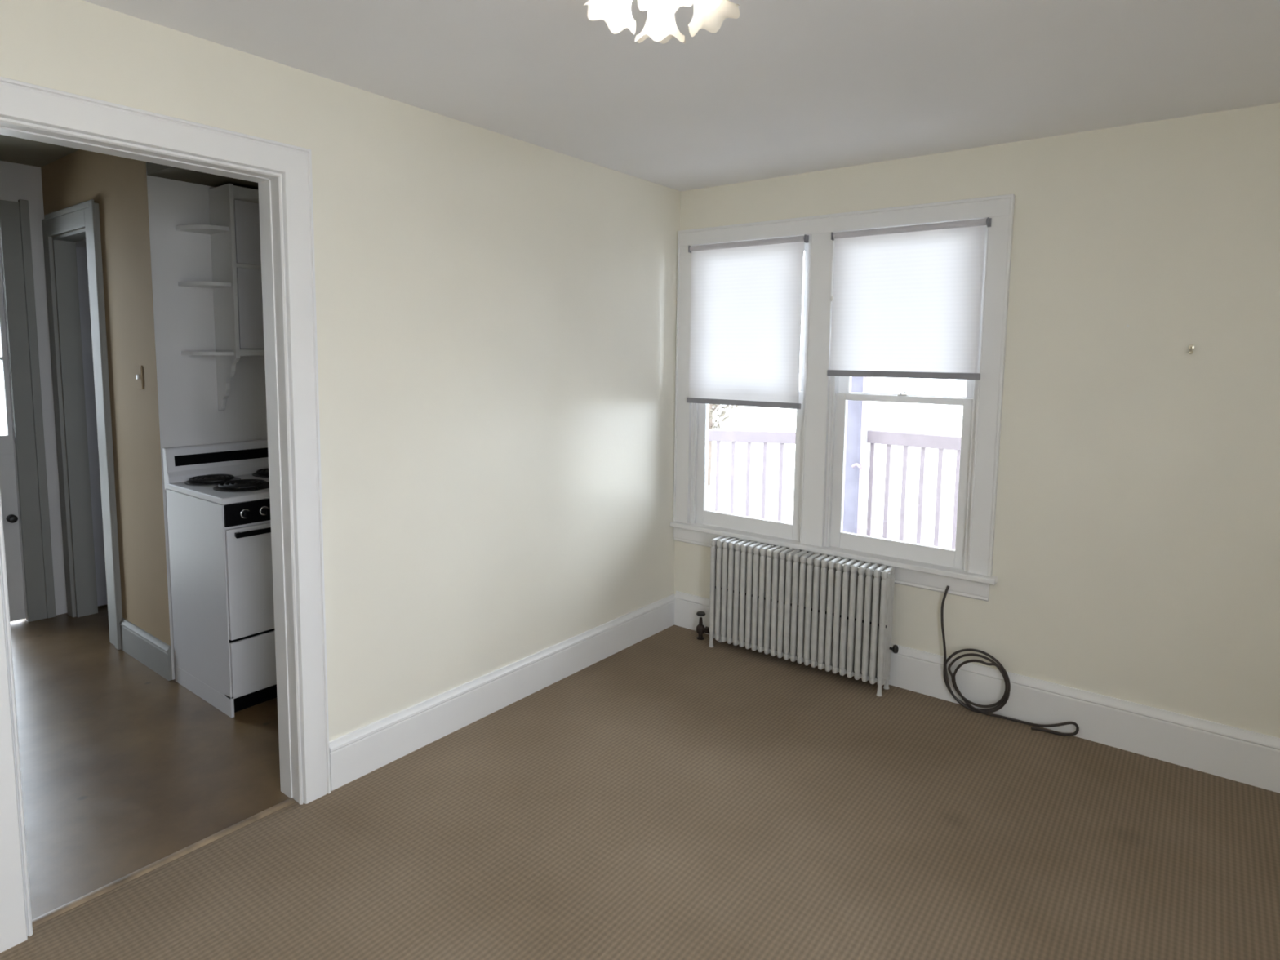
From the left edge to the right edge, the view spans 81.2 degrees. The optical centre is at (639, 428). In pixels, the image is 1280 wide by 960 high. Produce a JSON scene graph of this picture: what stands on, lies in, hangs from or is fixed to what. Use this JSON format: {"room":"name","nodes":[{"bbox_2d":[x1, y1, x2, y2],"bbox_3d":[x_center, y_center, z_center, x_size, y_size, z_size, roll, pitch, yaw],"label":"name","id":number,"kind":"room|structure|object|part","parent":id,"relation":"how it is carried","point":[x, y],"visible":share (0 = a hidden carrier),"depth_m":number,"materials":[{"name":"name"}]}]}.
{"room":"empty living room","nodes":[
{"label":"empty living room","id":0,"kind":"room"},
{"bbox_2d":[0,134,79,167],"bbox_3d":[-2.720,-1.367,2.826,2.890,0.100,4.400,5,7,37],"label":"ceiling","id":1,"kind":"structure","parent":0,"point":[12,149],"depth_m":3.82,"materials":[{"name":"paint"}]},
{"bbox_2d":[0,160,86,621],"bbox_3d":[-3.811,-0.143,3.776,0.120,2.550,4.400,5,7,37],"label":"wall","id":2,"kind":"structure","parent":0,"point":[18,181],"depth_m":4.21,"materials":[{"name":"grey paint"}]},
{"bbox_2d":[0,263,25,622],"bbox_3d":[-3.643,-0.006,3.948,0.088,2.224,0.508,5,7,37],"label":"door","id":3,"kind":"structure","parent":2,"relation":"in","point":[7,473],"depth_m":4.16,"materials":[{"name":"paint"}]},
{"bbox_3d":[-3.498,0.501,4.163,0.048,0.044,0.043,5,7,37],"label":"handle","id":4,"kind":"part","parent":3,"relation":"part of","materials":[{"name":"black plastic"}]},
{"bbox_2d":[0,199,56,622],"bbox_3d":[-3.610,-0.057,3.926,0.030,2.355,0.750,5,7,37],"label":"door frame","id":5,"kind":"structure","parent":2,"relation":"attached to","point":[15,224],"depth_m":4.16,"materials":[{"name":"paint"}]},
{"bbox_2d":[40,149,172,670],"bbox_3d":[-2.739,-0.140,3.878,1.458,2.550,0.100,5,7,37],"label":"wall","id":6,"kind":"structure","parent":0,"point":[118,184],"depth_m":3.59,"materials":[{"name":"beige paint"}]},
{"bbox_2d":[41,199,122,649],"bbox_3d":[-2.974,-0.021,4.051,0.832,2.275,0.130,5,7,37],"label":"door frame","id":7,"kind":"structure","parent":6,"relation":"attached to","point":[86,215],"depth_m":4.17,"materials":[{"name":"paint"}]},
{"bbox_2d":[75,246,107,606],"bbox_3d":[-3.076,-0.006,4.558,0.096,2.118,0.495,5,7,37],"label":"door","id":8,"kind":"structure","parent":6,"relation":"in","point":[81,252],"depth_m":4.39,"materials":[{"name":"paint"}]},
{"bbox_2d":[135,364,143,389],"bbox_3d":[-2.349,-0.243,3.497,0.070,0.110,0.014,5,7,37],"label":"light switch","id":9,"kind":"object","parent":6,"relation":"attached to","point":[139,373],"visible":1,"depth_m":3.49,"materials":[{"name":"beige paint"}]},
{"bbox_2d":[119,617,172,680],"bbox_3d":[-2.446,1.081,3.688,0.593,0.165,0.018,5,7,37],"label":"baseboard","id":10,"kind":"structure","parent":6,"relation":"attached to","point":[155,654],"depth_m":3.66,"materials":[{"name":"paint"}]},
{"bbox_2d":[146,161,257,189],"bbox_3d":[-1.236,-1.242,3.456,1.278,0.234,1.415,5,7,37],"label":"ceiling","id":11,"kind":"structure","parent":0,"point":[156,170],"depth_m":3.32,"materials":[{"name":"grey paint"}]},
{"bbox_2d":[146,166,267,679],"bbox_3d":[-1.759,-0.135,3.958,0.002,2.550,1.416,5,7,37],"label":"wall","id":12,"kind":"structure","parent":0,"point":[189,415],"depth_m":3.47,"materials":[{"name":"grey paint"}]},
{"bbox_2d":[175,183,264,410],"bbox_3d":[-1.765,-0.619,3.700,0.230,1.038,0.862,5,7,37],"label":"upper cabinet","id":13,"kind":"object","parent":12,"relation":"attached to","point":[233,228],"visible":0.46,"depth_m":3.47,"materials":[{"name":"paint"}]},
{"bbox_2d":[175,224,229,234],"bbox_3d":[-1.992,-0.912,3.398,0.194,0.018,0.149,5,7,37],"label":"shelf","id":14,"kind":"object","parent":13,"relation":"attached to","point":[199,228],"depth_m":3.38,"materials":[{"name":"paint"}]},
{"bbox_2d":[177,280,231,288],"bbox_3d":[-1.995,-0.663,3.423,0.194,0.018,0.149,5,7,37],"label":"shelf","id":15,"kind":"object","parent":13,"relation":"attached to","point":[214,284],"depth_m":3.40,"materials":[{"name":"paint"}]},
{"bbox_2d":[181,351,234,355],"bbox_3d":[-1.999,-0.350,3.454,0.194,0.018,0.149,5,7,37],"label":"shelf","id":16,"kind":"object","parent":13,"relation":"attached to","point":[183,353],"depth_m":3.42,"materials":[{"name":"paint"}]},
{"bbox_3d":[-1.938,-0.600,3.492,0.209,1.038,0.019,5,7,37],"label":"panel","id":17,"kind":"part","parent":13,"relation":"part of","materials":[{"name":"paint"}]},
{"bbox_3d":[-1.758,-0.916,3.545,0.019,0.285,0.318,5,7,37],"label":"door","id":18,"kind":"part","parent":13,"relation":"part of","materials":[{"name":"paint"}]},
{"bbox_3d":[-1.763,-0.570,3.579,0.019,0.370,0.318,5,7,37],"label":"door","id":19,"kind":"part","parent":13,"relation":"part of","materials":[{"name":"paint"}]},
{"bbox_2d":[240,349,264,355],"bbox_3d":[-1.726,-0.386,3.799,0.204,0.029,0.692,5,7,37],"label":"shelf","id":20,"kind":"object","parent":13,"relation":"attached to","point":[242,352],"depth_m":3.51,"materials":[{"name":"paint"}]},
{"bbox_2d":[0,0,680,741],"bbox_3d":[-1.359,0.035,2.284,0.120,2.750,5.000,5,7,37],"label":"wall","id":21,"kind":"structure","parent":0,"point":[496,313],"depth_m":2.97,"materials":[{"name":"beige paint"}]},
{"bbox_2d":[0,76,330,952],"bbox_3d":[-1.422,0.218,2.202,0.147,2.202,0.942,5,7,37],"label":"door frame","id":22,"kind":"structure","parent":21,"relation":"attached to","point":[24,104],"depth_m":2.42,"materials":[{"name":"white paint"}]},
{"bbox_2d":[328,593,675,791],"bbox_3d":[-0.448,1.120,3.489,0.020,0.176,2.139,5,7,37],"label":"baseboard","id":23,"kind":"structure","parent":21,"relation":"attached to","point":[354,754],"depth_m":3.18,"materials":[{"name":"white paint"}]},
{"bbox_2d":[0,604,1279,959],"bbox_3d":[-1.134,1.375,2.230,6.510,0.100,5.000,5,7,37],"label":"floor","id":24,"kind":"structure","parent":0,"point":[673,795],"depth_m":2.45,"materials":[{"name":"beige carpet"}]},
{"bbox_2d":[31,797,295,927],"bbox_3d":[-1.425,1.311,2.302,0.031,0.007,0.730,5,7,37],"label":"threshold","id":25,"kind":"object","parent":24,"relation":"on","point":[140,872],"depth_m":2.25,"materials":[{"name":"brown wood"}]},
{"bbox_2d":[162,439,276,717],"bbox_3d":[-1.750,0.636,3.515,0.635,1.103,0.620,5,7,37],"label":"stove","id":26,"kind":"object","parent":24,"relation":"on","point":[218,500],"visible":0.58,"depth_m":3.24,"materials":[{"name":"white metal"}]},
{"bbox_2d":[164,474,269,505],"bbox_3d":[-1.756,0.258,3.486,0.578,0.029,0.620,5,7,37],"label":"cooktop","id":27,"kind":"object","parent":26,"relation":"in","point":[204,491],"depth_m":3.27,"materials":[{"name":"white metal"}]},
{"bbox_3d":[-1.646,0.357,3.128,0.026,0.031,0.030,5,7,37],"label":"knob","id":28,"kind":"part","parent":26,"relation":"part of","materials":[{"name":"black plastic"}]},
{"bbox_3d":[-1.529,0.339,3.318,0.012,0.093,0.606,5,7,37],"label":"control panel","id":29,"kind":"part","parent":26,"relation":"part of","materials":[{"name":"black ceramic"}]},
{"bbox_3d":[-1.530,0.631,3.345,0.018,0.472,0.606,5,7,37],"label":"oven door","id":30,"kind":"part","parent":26,"relation":"part of","materials":[{"name":"white metal"}]},
{"bbox_3d":[-1.508,0.422,3.310,0.034,0.022,0.554,5,7,37],"label":"handle","id":31,"kind":"part","parent":26,"relation":"part of","materials":[{"name":"black plastic"}]},
{"bbox_3d":[-1.535,0.996,3.382,0.016,0.238,0.606,5,7,37],"label":"drawer","id":32,"kind":"part","parent":26,"relation":"part of","materials":[{"name":"white metal"}]},
{"bbox_3d":[-1.597,0.351,3.191,0.026,0.031,0.030,5,7,37],"label":"knob","id":33,"kind":"part","parent":26,"relation":"part of","materials":[{"name":"black plastic"}]},
{"bbox_2d":[696,535,898,696],"bbox_3d":[0.746,0.900,3.762,1.100,0.590,0.121,5,7,37],"label":"radiator","id":34,"kind":"object","parent":24,"relation":"on","point":[830,613],"visible":1,"depth_m":3.65,"materials":[{"name":"silver metal"}]},
{"bbox_3d":[0.383,1.128,4.003,0.028,0.080,0.028,5,7,37],"label":"leg","id":35,"kind":"part","parent":34,"relation":"part of","materials":[{"name":"silver metal"}]},
{"bbox_3d":[0.758,0.875,3.711,0.942,0.012,0.012,5,7,37],"label":"tie rod","id":36,"kind":"part","parent":34,"relation":"part of","materials":[{"name":"white metal"}]},
{"bbox_3d":[1.107,1.191,3.451,0.028,0.080,0.028,5,7,37],"label":"leg","id":37,"kind":"part","parent":34,"relation":"part of","materials":[{"name":"silver metal"}]},
{"bbox_3d":[1.164,1.185,3.524,0.028,0.080,0.028,5,7,37],"label":"leg","id":38,"kind":"part","parent":34,"relation":"part of","materials":[{"name":"silver metal"}]},
{"bbox_2d":[888,644,898,653],"bbox_3d":[1.181,1.020,3.471,0.040,0.038,0.027,5,7,37],"label":"valve","id":39,"kind":"object","parent":34,"relation":"attached to","point":[895,648],"depth_m":3.46,"materials":[{"name":"black plastic"}]},
{"bbox_2d":[940,585,1079,736],"bbox_3d":[1.575,0.991,3.209,0.566,0.536,0.052,5,7,38],"label":"cable","id":40,"kind":"object","parent":24,"relation":"on","point":[1001,703],"visible":1,"depth_m":3.26,"materials":[{"name":"black rubber"}]},
{"bbox_2d":[82,0,1279,191],"bbox_3d":[0.092,-1.067,1.067,3.500,0.120,5.000,5,7,37],"label":"ceiling","id":41,"kind":"structure","parent":0,"point":[782,87],"depth_m":2.33,"materials":[{"name":"paint"}]},
{"bbox_2d":[583,0,739,44],"bbox_3d":[0.046,-0.926,1.495,0.263,0.247,0.258,6,8,44],"label":"ceiling light","id":42,"kind":"object","parent":41,"relation":"attached to","point":[660,25],"visible":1,"depth_m":1.53,"materials":[{"name":"white glass"}]},
{"bbox_3d":[-0.061,-0.870,1.500,0.112,0.130,0.106,5,7,37],"label":"lamp shade","id":43,"kind":"part","parent":42,"relation":"part of","materials":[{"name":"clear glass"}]},
{"bbox_3d":[0.044,-0.879,1.606,0.114,0.132,0.105,5,7,37],"label":"lamp shade","id":44,"kind":"part","parent":42,"relation":"part of","materials":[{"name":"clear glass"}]},
{"bbox_3d":[0.047,-0.858,1.396,0.114,0.132,0.105,5,7,37],"label":"lamp shade","id":45,"kind":"part","parent":42,"relation":"part of","materials":[{"name":"white glass"}]},
{"bbox_3d":[0.151,-0.868,1.501,0.112,0.130,0.106,5,7,37],"label":"lamp shade","id":46,"kind":"part","parent":42,"relation":"part of","materials":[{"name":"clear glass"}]},
{"bbox_2d":[673,102,1279,737],"bbox_3d":[1.641,0.005,3.223,3.740,2.700,0.140,5,7,37],"label":"wall","id":47,"kind":"structure","parent":0,"point":[1136,557],"depth_m":2.92,"materials":[{"name":"beige paint"}]},
{"bbox_2d":[689,235,810,542],"bbox_3d":[0.616,-0.212,4.012,0.685,1.550,0.169,5,7,37],"label":"window","id":48,"kind":"structure","parent":47,"relation":"in","point":[699,513],"depth_m":4.04,"materials":[{"name":"white paint"}]},
{"bbox_3d":[0.636,-0.213,4.038,0.659,1.524,0.012,5,7,37],"label":"storm frame","id":49,"kind":"part","parent":48,"relation":"part of","materials":[{"name":"white metal"}]},
{"bbox_3d":[0.587,0.171,4.019,0.659,0.770,0.032,5,7,37],"label":"sash","id":50,"kind":"part","parent":48,"relation":"part of","materials":[{"name":"white paint"}]},
{"bbox_3d":[0.619,-0.577,3.975,0.659,0.788,0.032,5,7,37],"label":"sash","id":51,"kind":"part","parent":48,"relation":"part of","materials":[{"name":"white paint"}]},
{"bbox_2d":[670,194,1014,601],"bbox_3d":[0.925,-0.171,3.742,1.712,1.739,0.225,5,7,37],"label":"window","id":52,"kind":"structure","parent":47,"relation":"in","point":[841,393],"depth_m":3.58,"materials":[{"name":"white paint"}]},
{"bbox_2d":[686,234,808,408],"bbox_3d":[0.535,-0.545,3.885,0.694,0.851,0.032,5,7,37],"label":"roller shade","id":53,"kind":"object","parent":52,"relation":"attached to","point":[746,296],"visible":1,"depth_m":3.87,"materials":[{"name":"white fabric"}]},
{"bbox_3d":[1.225,0.227,3.532,0.656,0.770,0.032,5,7,37],"label":"sash","id":54,"kind":"part","parent":52,"relation":"part of","materials":[{"name":"white paint"}]},
{"bbox_3d":[1.258,-0.521,3.488,0.656,0.788,0.032,5,7,37],"label":"sash","id":55,"kind":"part","parent":52,"relation":"part of","materials":[{"name":"white paint"}]},
{"bbox_2d":[826,217,991,380],"bbox_3d":[1.184,-0.572,3.376,0.706,0.681,0.044,5,7,37],"label":"roller shade","id":56,"kind":"object","parent":52,"relation":"attached to","point":[906,300],"visible":1,"depth_m":3.36,"materials":[{"name":"white fabric"}]},
{"bbox_3d":[0.917,-0.762,3.547,0.016,0.311,0.016,5,7,37],"label":"pull cord","id":57,"kind":"part","parent":56,"relation":"part of","materials":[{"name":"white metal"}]},
{"bbox_2d":[674,591,1279,793],"bbox_3d":[1.585,1.156,3.267,3.481,0.198,0.020,5,7,37],"label":"baseboard","id":58,"kind":"structure","parent":47,"relation":"attached to","point":[1241,755],"depth_m":3.04,"materials":[{"name":"white paint"}]},
{"bbox_2d":[1187,344,1195,354],"bbox_3d":[2.044,-0.294,2.770,0.020,0.037,0.043,5,7,37],"label":"wall hook","id":59,"kind":"object","parent":47,"relation":"attached to","point":[1191,347],"visible":1,"depth_m":2.78,"materials":[{"name":"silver metal"}]},
{"bbox_3d":[2.055,-0.304,2.784,0.020,0.020,0.005,5,7,37],"label":"plate","id":60,"kind":"part","parent":59,"relation":"part of","materials":[{"name":"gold metal"}]},
{"label":"outside","id":61,"kind":"structure","parent":0,"visible":0},
{"bbox_2d":[0,400,963,548],"bbox_3d":[8.862,1.373,11.614,55.000,0.100,58.000,5,7,37],"label":"sky","id":62,"kind":"structure","parent":61,"point":[904,417],"depth_m":15.88,"materials":[{"name":"white"}]},
{"bbox_2d":[707,404,738,485],"bbox_3d":[1.210,-0.842,13.566,2.028,3.741,2.055,5,7,37],"label":"tree","id":63,"kind":"object","parent":62,"relation":"on","point":[711,424],"visible":0.02,"depth_m":13.56,"materials":[{"name":"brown plant"}]},
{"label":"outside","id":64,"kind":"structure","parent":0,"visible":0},
{"bbox_3d":[1.288,1.274,4.974,7.000,0.060,1.940,5,7,37],"label":"floor","id":65,"kind":"structure","parent":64,"visible":0},
{"bbox_2d":[708,429,795,521],"bbox_3d":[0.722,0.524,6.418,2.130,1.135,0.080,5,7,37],"label":"porch railing","id":66,"kind":"object","parent":65,"relation":"on","point":[748,437],"visible":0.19,"depth_m":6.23,"materials":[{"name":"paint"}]},
{"bbox_3d":[0.744,0.059,6.360,2.090,0.198,0.060,5,7,37],"label":"rail","id":67,"kind":"part","parent":66,"relation":"part of","materials":[{"name":"paint"}]},
{"bbox_2d":[842,376,871,534],"bbox_3d":[1.644,-0.255,5.638,0.168,2.860,0.170,5,7,37],"label":"porch post","id":68,"kind":"object","parent":65,"relation":"on","point":[854,407],"visible":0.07,"depth_m":5.63,"materials":[{"name":"paint"}]},
{"bbox_2d":[851,377,867,534],"bbox_3d":[1.629,-0.223,5.517,0.088,2.700,0.047,5,7,37],"label":"downspout","id":69,"kind":"object","parent":68,"relation":"attached to","point":[860,465],"visible":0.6,"depth_m":5.54,"materials":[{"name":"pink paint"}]},
{"bbox_2d":[866,430,961,549],"bbox_3d":[2.611,0.646,4.975,2.270,1.222,0.080,5,7,37],"label":"porch railing","id":70,"kind":"object","parent":65,"relation":"on","point":[942,442],"visible":0.21,"depth_m":5.42,"materials":[{"name":"paint"}]},
{"bbox_3d":[2.601,0.134,4.936,2.230,0.095,0.060,5,7,37],"label":"rail","id":71,"kind":"part","parent":70,"relation":"part of","materials":[{"name":"paint"}]}
]}

